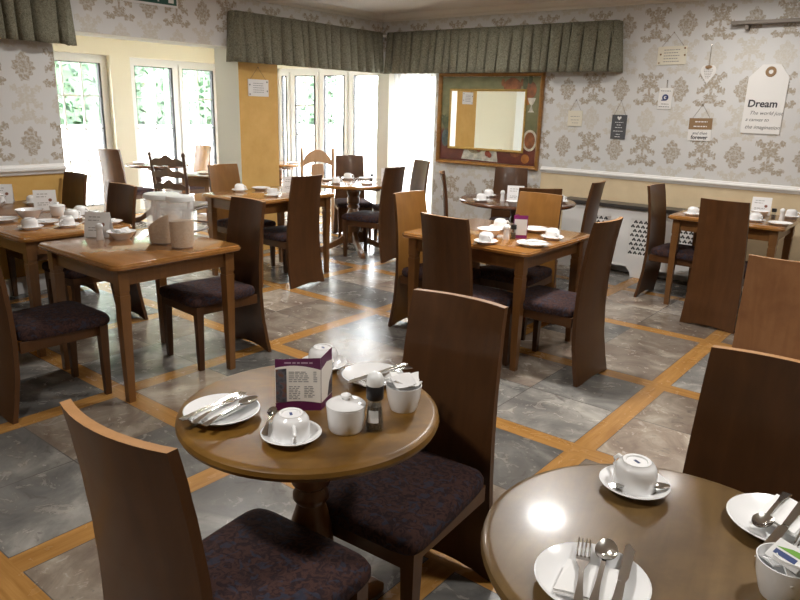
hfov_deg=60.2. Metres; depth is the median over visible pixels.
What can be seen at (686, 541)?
round table
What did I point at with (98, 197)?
paving
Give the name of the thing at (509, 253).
square table
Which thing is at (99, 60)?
window
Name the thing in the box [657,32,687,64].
wall plaque
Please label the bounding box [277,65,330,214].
wall
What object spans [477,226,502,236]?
shallow bowl
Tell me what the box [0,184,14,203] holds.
table card
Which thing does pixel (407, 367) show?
fork
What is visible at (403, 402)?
bowl
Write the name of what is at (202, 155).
dining chair
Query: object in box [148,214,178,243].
cereal
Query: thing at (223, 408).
napkin
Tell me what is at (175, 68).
window
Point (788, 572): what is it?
sachet
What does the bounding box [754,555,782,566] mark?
sachet
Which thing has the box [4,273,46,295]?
baseboard
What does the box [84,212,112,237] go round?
table card
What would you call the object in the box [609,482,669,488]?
spoon
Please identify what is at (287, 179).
table card
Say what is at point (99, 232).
salt shaker
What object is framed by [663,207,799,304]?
square table
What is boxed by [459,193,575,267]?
round table
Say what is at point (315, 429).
saucer
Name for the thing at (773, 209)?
pepper shaker
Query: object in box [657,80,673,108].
tag
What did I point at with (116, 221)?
plate
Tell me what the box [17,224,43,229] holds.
saucer
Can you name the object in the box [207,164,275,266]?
dining chair
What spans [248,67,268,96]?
wall plaque
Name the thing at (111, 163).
dining chair
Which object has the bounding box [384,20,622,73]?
window valance
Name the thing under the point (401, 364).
table knife
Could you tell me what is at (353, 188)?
round table
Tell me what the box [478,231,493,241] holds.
teacup
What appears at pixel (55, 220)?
plate
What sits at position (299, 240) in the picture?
dining chair
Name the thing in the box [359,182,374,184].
plate
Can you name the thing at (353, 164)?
dining chair
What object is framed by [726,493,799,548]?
plate
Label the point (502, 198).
salt shaker
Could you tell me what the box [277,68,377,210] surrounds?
window
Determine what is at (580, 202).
shelf
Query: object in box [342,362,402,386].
plate
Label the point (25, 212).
shallow bowl
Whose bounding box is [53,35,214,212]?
wall
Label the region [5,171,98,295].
dining chair
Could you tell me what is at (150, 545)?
dining chair
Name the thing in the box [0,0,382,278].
wall
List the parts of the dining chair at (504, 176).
seat, panel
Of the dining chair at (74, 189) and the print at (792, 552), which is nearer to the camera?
the print at (792, 552)
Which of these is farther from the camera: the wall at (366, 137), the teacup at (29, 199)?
the wall at (366, 137)
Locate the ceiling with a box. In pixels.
[308,0,564,13]
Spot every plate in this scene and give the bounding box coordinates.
[0,216,18,222]
[37,218,58,224]
[112,219,122,223]
[183,393,259,425]
[252,186,269,189]
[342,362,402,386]
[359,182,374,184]
[516,239,548,247]
[527,226,547,232]
[534,542,651,599]
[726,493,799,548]
[767,220,792,225]
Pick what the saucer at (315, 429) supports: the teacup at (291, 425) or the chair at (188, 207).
the teacup at (291, 425)
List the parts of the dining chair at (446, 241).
panel, seat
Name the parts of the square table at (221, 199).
leg, leg, leg, leg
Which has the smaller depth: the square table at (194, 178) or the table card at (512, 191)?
the table card at (512, 191)
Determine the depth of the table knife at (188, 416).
1.80 m
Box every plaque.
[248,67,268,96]
[567,101,582,125]
[610,100,626,138]
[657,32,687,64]
[687,104,712,140]
[701,48,715,84]
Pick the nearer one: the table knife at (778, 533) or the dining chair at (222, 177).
the table knife at (778, 533)
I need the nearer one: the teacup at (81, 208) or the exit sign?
the teacup at (81, 208)
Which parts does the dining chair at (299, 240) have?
seat frame, seat, leg, panel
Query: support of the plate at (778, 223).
on the square table at (762, 231)
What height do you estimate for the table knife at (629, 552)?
0.004 m
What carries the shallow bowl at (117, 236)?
on the square table at (121, 263)
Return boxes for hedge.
[300,76,339,124]
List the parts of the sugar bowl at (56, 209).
lid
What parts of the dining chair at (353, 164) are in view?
leg, seat frame, seat, leg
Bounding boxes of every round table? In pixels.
[125,161,187,221]
[175,364,438,599]
[279,160,308,185]
[320,177,381,258]
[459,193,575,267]
[480,464,766,599]
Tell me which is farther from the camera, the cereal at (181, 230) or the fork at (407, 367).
the cereal at (181, 230)
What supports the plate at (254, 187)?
on the square table at (221, 199)
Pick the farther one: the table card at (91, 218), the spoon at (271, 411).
the table card at (91, 218)
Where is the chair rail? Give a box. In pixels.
[540,166,799,194]
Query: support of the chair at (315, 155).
on the floor
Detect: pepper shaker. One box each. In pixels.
[510,224,516,238]
[771,208,776,219]
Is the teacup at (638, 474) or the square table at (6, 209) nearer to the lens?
the teacup at (638, 474)
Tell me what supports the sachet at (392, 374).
in the bowl at (403, 402)
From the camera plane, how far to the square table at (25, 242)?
4.26 m
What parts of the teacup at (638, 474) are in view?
handle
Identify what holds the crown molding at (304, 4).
attached to the wall at (30, 123)
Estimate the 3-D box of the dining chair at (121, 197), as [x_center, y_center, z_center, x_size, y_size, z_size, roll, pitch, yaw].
[-2.193,-0.317,4.961,0.441,0.985,0.602,14,20,37]
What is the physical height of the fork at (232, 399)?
0.009 m
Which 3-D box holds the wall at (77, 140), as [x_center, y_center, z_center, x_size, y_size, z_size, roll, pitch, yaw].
[-6.955,-2.127,10.823,0.200,1.180,16.400,14,20,37]
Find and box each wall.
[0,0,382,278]
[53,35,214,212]
[61,125,313,192]
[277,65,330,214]
[327,125,376,177]
[375,0,799,260]
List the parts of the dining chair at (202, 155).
seat frame, seat, panel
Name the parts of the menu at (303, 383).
cream panel, cream panel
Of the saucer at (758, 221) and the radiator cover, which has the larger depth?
the radiator cover
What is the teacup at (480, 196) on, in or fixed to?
on the saucer
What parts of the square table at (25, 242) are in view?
leg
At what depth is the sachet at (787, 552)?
1.18 m
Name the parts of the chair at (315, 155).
post, crest rail, post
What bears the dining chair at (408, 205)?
on the floor
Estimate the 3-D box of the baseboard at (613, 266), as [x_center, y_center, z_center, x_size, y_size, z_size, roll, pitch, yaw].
[3.285,-0.137,6.436,7.460,0.140,0.018,14,20,37]
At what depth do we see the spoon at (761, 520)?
1.38 m
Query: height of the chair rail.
0.066 m
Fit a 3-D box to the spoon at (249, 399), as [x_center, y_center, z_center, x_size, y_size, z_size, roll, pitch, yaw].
[-0.439,0.286,1.797,0.039,0.008,0.201,10,17,26]
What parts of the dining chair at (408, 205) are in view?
panel, seat frame, seat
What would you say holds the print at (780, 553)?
on the sachet at (787, 552)
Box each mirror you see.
[435,72,545,170]
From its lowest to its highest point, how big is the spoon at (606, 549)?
0.008 m
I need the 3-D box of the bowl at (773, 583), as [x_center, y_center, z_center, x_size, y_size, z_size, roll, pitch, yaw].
[0.669,0.483,1.200,0.100,0.070,0.100,14,20,37]
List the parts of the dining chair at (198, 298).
leg, leg, seat, seat frame, panel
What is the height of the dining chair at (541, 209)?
0.985 m
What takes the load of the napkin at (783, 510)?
on the plate at (741, 508)
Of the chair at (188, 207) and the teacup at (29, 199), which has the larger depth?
the chair at (188, 207)
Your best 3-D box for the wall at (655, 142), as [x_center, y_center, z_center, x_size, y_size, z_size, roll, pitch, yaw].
[2.976,-1.489,6.558,8.800,2.660,0.300,14,20,37]
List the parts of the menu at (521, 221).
white panel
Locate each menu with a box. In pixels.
[275,347,331,409]
[513,214,527,238]
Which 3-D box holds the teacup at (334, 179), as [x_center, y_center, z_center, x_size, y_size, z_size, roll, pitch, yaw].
[-0.675,-1.278,7.354,0.107,0.064,0.094,-4,16,-18]
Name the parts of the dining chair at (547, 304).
leg, leg, seat, seat frame, panel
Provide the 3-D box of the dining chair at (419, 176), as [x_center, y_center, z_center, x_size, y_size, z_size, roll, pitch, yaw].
[0.021,-1.150,8.164,0.602,0.985,0.441,-6,17,-26]
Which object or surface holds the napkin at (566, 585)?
on the plate at (548, 566)
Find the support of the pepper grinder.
on the round table at (237, 449)
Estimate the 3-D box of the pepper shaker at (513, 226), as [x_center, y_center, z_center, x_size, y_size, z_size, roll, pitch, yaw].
[0.738,-0.445,4.485,0.038,0.094,0.038,14,20,37]
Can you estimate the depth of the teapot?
5.17 m
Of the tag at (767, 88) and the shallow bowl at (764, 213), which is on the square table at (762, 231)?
the shallow bowl at (764, 213)
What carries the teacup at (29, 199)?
on the saucer
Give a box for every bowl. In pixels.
[14,207,43,218]
[49,202,64,216]
[106,229,135,239]
[326,392,365,435]
[386,379,421,413]
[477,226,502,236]
[506,200,516,205]
[750,210,769,216]
[755,543,799,599]
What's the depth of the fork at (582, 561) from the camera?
1.22 m
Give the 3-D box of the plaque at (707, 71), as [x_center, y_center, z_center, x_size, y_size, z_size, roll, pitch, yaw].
[2.825,-2.148,6.304,0.137,0.352,0.018,14,20,37]
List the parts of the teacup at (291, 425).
handle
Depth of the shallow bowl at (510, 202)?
6.03 m
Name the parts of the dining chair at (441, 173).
panel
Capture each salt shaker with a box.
[95,223,103,240]
[500,190,504,200]
[502,224,509,239]
[778,208,785,220]
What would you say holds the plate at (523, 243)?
on the square table at (509, 253)
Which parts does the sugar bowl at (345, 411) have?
lid, knob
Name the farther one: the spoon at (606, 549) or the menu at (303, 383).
the menu at (303, 383)
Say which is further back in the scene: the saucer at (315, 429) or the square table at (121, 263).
the square table at (121, 263)
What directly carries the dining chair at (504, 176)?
on the floor
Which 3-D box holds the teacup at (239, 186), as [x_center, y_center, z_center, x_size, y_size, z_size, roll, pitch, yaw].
[-1.507,-1.065,6.510,0.107,0.064,0.094,-4,16,-18]
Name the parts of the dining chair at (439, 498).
seat, seat frame, leg, panel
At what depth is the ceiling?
7.49 m
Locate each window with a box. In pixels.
[53,51,112,211]
[129,57,218,207]
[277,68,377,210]
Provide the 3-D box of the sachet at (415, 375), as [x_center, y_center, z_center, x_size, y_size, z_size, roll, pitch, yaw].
[0.030,0.216,1.893,0.045,0.025,0.058,2,16,2]
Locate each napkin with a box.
[38,218,54,221]
[193,397,247,422]
[354,370,400,385]
[552,559,619,599]
[753,494,799,536]
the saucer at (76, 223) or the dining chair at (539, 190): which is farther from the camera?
the dining chair at (539, 190)
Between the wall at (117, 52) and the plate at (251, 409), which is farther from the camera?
the wall at (117, 52)
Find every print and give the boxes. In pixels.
[773,548,797,564]
[778,546,799,558]
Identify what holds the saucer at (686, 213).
on the square table at (762, 231)
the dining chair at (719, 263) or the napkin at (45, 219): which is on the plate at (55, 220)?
the napkin at (45, 219)
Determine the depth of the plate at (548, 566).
1.24 m
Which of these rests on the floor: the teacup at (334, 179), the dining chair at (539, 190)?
the dining chair at (539, 190)
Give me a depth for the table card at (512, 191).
6.26 m
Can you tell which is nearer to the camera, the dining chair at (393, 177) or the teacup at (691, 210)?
the teacup at (691, 210)
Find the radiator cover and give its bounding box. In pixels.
[558,196,692,277]
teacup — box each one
[21,217,38,227]
[26,195,33,202]
[59,215,74,225]
[64,209,80,217]
[73,205,88,214]
[234,183,245,189]
[267,188,277,194]
[272,407,309,443]
[308,343,337,368]
[332,177,341,182]
[344,173,353,177]
[476,193,488,199]
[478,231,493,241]
[484,189,493,195]
[493,218,509,227]
[545,228,559,237]
[612,453,657,496]
[687,206,699,213]
[749,212,762,220]
[785,209,799,216]
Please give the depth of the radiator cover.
6.88 m
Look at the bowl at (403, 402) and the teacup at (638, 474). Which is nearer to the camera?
the teacup at (638, 474)
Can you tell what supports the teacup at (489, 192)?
on the saucer
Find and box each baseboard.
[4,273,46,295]
[557,259,742,290]
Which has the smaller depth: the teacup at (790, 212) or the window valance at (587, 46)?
the teacup at (790, 212)
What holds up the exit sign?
attached to the wall at (30, 123)
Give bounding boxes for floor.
[0,210,741,599]
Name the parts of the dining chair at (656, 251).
panel, seat frame, seat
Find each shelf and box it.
[565,196,686,213]
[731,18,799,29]
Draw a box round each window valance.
[0,0,76,45]
[226,10,386,73]
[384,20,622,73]
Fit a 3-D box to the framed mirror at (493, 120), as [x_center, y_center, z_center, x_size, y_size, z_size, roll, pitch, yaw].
[0.984,-2.044,7.844,1.370,1.030,0.050,14,20,37]
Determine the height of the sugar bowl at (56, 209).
0.098 m
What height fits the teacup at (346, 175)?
0.064 m
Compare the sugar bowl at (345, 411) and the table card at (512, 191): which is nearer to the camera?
the sugar bowl at (345, 411)
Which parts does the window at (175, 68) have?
sash, sash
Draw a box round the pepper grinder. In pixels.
[366,371,383,429]
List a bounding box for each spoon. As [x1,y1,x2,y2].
[201,395,257,426]
[260,406,276,435]
[589,538,617,599]
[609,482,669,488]
[751,491,791,527]
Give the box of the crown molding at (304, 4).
[256,0,383,21]
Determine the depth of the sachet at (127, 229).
4.14 m
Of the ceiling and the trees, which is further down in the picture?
the trees
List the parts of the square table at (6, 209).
leg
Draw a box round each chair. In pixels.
[0,266,111,424]
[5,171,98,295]
[42,182,147,319]
[59,399,370,599]
[97,148,155,220]
[147,151,209,237]
[159,196,271,370]
[165,145,211,216]
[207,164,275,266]
[263,174,323,288]
[300,148,333,230]
[326,288,507,599]
[333,155,372,238]
[342,166,405,262]
[372,159,430,240]
[388,190,480,326]
[420,212,512,363]
[439,171,488,264]
[479,191,562,339]
[486,167,527,264]
[500,187,562,289]
[502,217,623,386]
[580,180,605,271]
[633,183,694,296]
[679,198,749,333]
[683,345,799,501]
[732,254,799,359]
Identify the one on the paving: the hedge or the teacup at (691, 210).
the hedge
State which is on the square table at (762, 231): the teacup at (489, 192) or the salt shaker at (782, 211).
the salt shaker at (782, 211)
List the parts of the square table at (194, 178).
leg, leg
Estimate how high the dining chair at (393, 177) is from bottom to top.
0.985 m
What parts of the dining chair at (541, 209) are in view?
seat frame, seat, leg, panel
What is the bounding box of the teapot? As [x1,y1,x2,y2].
[0,192,5,206]
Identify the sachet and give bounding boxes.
[122,227,132,231]
[389,371,397,376]
[390,372,415,388]
[398,379,419,390]
[410,371,418,386]
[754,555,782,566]
[764,538,799,573]
[773,554,799,568]
[776,553,799,587]
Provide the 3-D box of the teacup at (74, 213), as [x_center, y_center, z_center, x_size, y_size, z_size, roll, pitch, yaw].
[-2.254,-0.591,4.738,0.094,0.064,0.107,-1,16,-8]
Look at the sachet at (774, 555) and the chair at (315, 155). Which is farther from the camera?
the chair at (315, 155)
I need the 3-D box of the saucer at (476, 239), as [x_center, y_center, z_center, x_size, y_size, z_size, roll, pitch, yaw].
[0.536,-0.363,4.309,0.152,0.020,0.152,14,20,37]
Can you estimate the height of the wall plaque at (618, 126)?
0.378 m
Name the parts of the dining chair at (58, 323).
panel, seat frame, seat, leg, leg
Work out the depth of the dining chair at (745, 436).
1.82 m
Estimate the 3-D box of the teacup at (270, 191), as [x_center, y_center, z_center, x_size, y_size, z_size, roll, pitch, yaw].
[-1.146,-0.970,6.205,0.094,0.064,0.107,-1,16,-8]
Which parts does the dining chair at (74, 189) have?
leg, seat frame, panel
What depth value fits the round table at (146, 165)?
9.16 m
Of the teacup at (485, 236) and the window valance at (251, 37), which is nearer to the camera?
the teacup at (485, 236)
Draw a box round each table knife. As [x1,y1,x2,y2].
[178,392,237,421]
[348,363,407,382]
[612,544,634,599]
[763,501,799,543]
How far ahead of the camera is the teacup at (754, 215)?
5.48 m
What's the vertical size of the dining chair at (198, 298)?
0.985 m
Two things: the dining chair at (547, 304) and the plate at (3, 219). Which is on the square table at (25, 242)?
the plate at (3, 219)
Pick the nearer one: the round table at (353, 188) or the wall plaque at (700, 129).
the wall plaque at (700, 129)
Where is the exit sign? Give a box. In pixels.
[123,0,177,8]
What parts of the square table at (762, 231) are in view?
leg, leg, leg, leg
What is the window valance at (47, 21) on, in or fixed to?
attached to the wall at (30, 123)
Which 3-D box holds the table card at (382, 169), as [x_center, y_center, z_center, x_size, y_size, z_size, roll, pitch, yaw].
[-0.136,-1.394,7.690,0.150,0.146,0.084,1,16,-1]
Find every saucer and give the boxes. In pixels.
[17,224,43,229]
[54,222,79,227]
[260,421,321,446]
[264,194,280,196]
[303,355,346,370]
[474,238,497,244]
[541,235,563,239]
[599,465,670,499]
[683,212,698,215]
[749,219,765,222]
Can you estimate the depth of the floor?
3.91 m
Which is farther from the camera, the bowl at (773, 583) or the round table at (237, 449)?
the round table at (237, 449)
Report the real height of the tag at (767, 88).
0.588 m
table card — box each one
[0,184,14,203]
[33,190,56,210]
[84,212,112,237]
[282,176,290,192]
[381,168,384,181]
[507,185,523,199]
[750,197,772,215]
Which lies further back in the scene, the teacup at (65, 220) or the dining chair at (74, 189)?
the dining chair at (74, 189)
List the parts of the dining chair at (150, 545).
panel, seat, leg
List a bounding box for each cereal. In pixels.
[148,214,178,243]
[169,219,193,247]
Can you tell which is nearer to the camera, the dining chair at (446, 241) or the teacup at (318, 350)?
the teacup at (318, 350)
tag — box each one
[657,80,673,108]
[740,64,789,133]
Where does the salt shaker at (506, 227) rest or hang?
on the square table at (509, 253)
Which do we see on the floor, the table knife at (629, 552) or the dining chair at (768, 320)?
the dining chair at (768, 320)
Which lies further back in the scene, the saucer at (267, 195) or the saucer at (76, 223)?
the saucer at (267, 195)
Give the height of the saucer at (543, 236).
0.020 m
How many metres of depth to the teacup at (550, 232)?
4.47 m
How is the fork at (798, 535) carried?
on the plate at (741, 508)
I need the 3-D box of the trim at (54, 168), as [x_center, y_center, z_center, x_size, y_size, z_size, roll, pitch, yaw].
[-4.436,-0.616,3.890,0.042,0.086,5.130,14,20,37]
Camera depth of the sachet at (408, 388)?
1.89 m
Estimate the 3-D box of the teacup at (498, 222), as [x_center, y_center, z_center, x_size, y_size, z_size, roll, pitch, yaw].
[0.708,-0.540,4.852,0.094,0.064,0.107,11,18,30]
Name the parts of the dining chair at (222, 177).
seat frame, panel, seat, leg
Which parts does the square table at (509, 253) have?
leg, leg, leg, leg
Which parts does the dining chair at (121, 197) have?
leg, seat, seat frame, leg, panel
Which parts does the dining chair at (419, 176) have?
seat, leg, panel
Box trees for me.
[54,61,304,124]
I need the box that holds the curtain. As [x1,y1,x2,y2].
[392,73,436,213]
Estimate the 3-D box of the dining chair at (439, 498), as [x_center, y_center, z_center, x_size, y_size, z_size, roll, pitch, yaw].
[0.030,0.520,2.185,0.441,0.985,0.602,12,19,34]
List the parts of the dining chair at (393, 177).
leg, seat, seat frame, leg, panel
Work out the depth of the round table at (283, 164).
9.78 m
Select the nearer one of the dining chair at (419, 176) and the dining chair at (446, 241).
the dining chair at (446, 241)
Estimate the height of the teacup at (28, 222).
0.064 m
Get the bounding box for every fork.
[190,391,245,423]
[362,366,411,381]
[573,537,590,599]
[793,531,799,546]
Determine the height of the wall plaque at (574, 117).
0.269 m
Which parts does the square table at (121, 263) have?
leg, leg, leg, leg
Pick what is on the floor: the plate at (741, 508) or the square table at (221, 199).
the square table at (221, 199)
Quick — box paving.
[86,175,375,204]
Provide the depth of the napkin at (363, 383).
2.05 m
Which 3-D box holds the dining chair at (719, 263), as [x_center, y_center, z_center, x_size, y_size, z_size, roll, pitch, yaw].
[2.562,-0.306,5.397,0.441,0.985,0.602,16,21,42]
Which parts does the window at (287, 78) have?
sash, sash, sash, sash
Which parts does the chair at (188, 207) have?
post, seat, post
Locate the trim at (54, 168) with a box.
[0,163,66,176]
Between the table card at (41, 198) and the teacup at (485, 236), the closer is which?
the teacup at (485, 236)
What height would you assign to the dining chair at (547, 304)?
0.985 m
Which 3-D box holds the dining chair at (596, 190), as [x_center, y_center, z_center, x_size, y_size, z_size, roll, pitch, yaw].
[1.559,-0.634,6.468,0.602,0.985,0.441,11,18,30]
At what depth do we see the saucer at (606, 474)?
1.51 m
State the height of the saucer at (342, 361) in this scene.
0.020 m
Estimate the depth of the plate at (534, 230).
4.82 m
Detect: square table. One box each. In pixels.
[0,200,72,300]
[0,213,132,356]
[38,229,240,402]
[182,170,209,233]
[202,186,334,287]
[402,218,589,370]
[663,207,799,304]
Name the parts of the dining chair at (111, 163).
panel, seat frame, seat, leg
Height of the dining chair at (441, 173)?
0.985 m

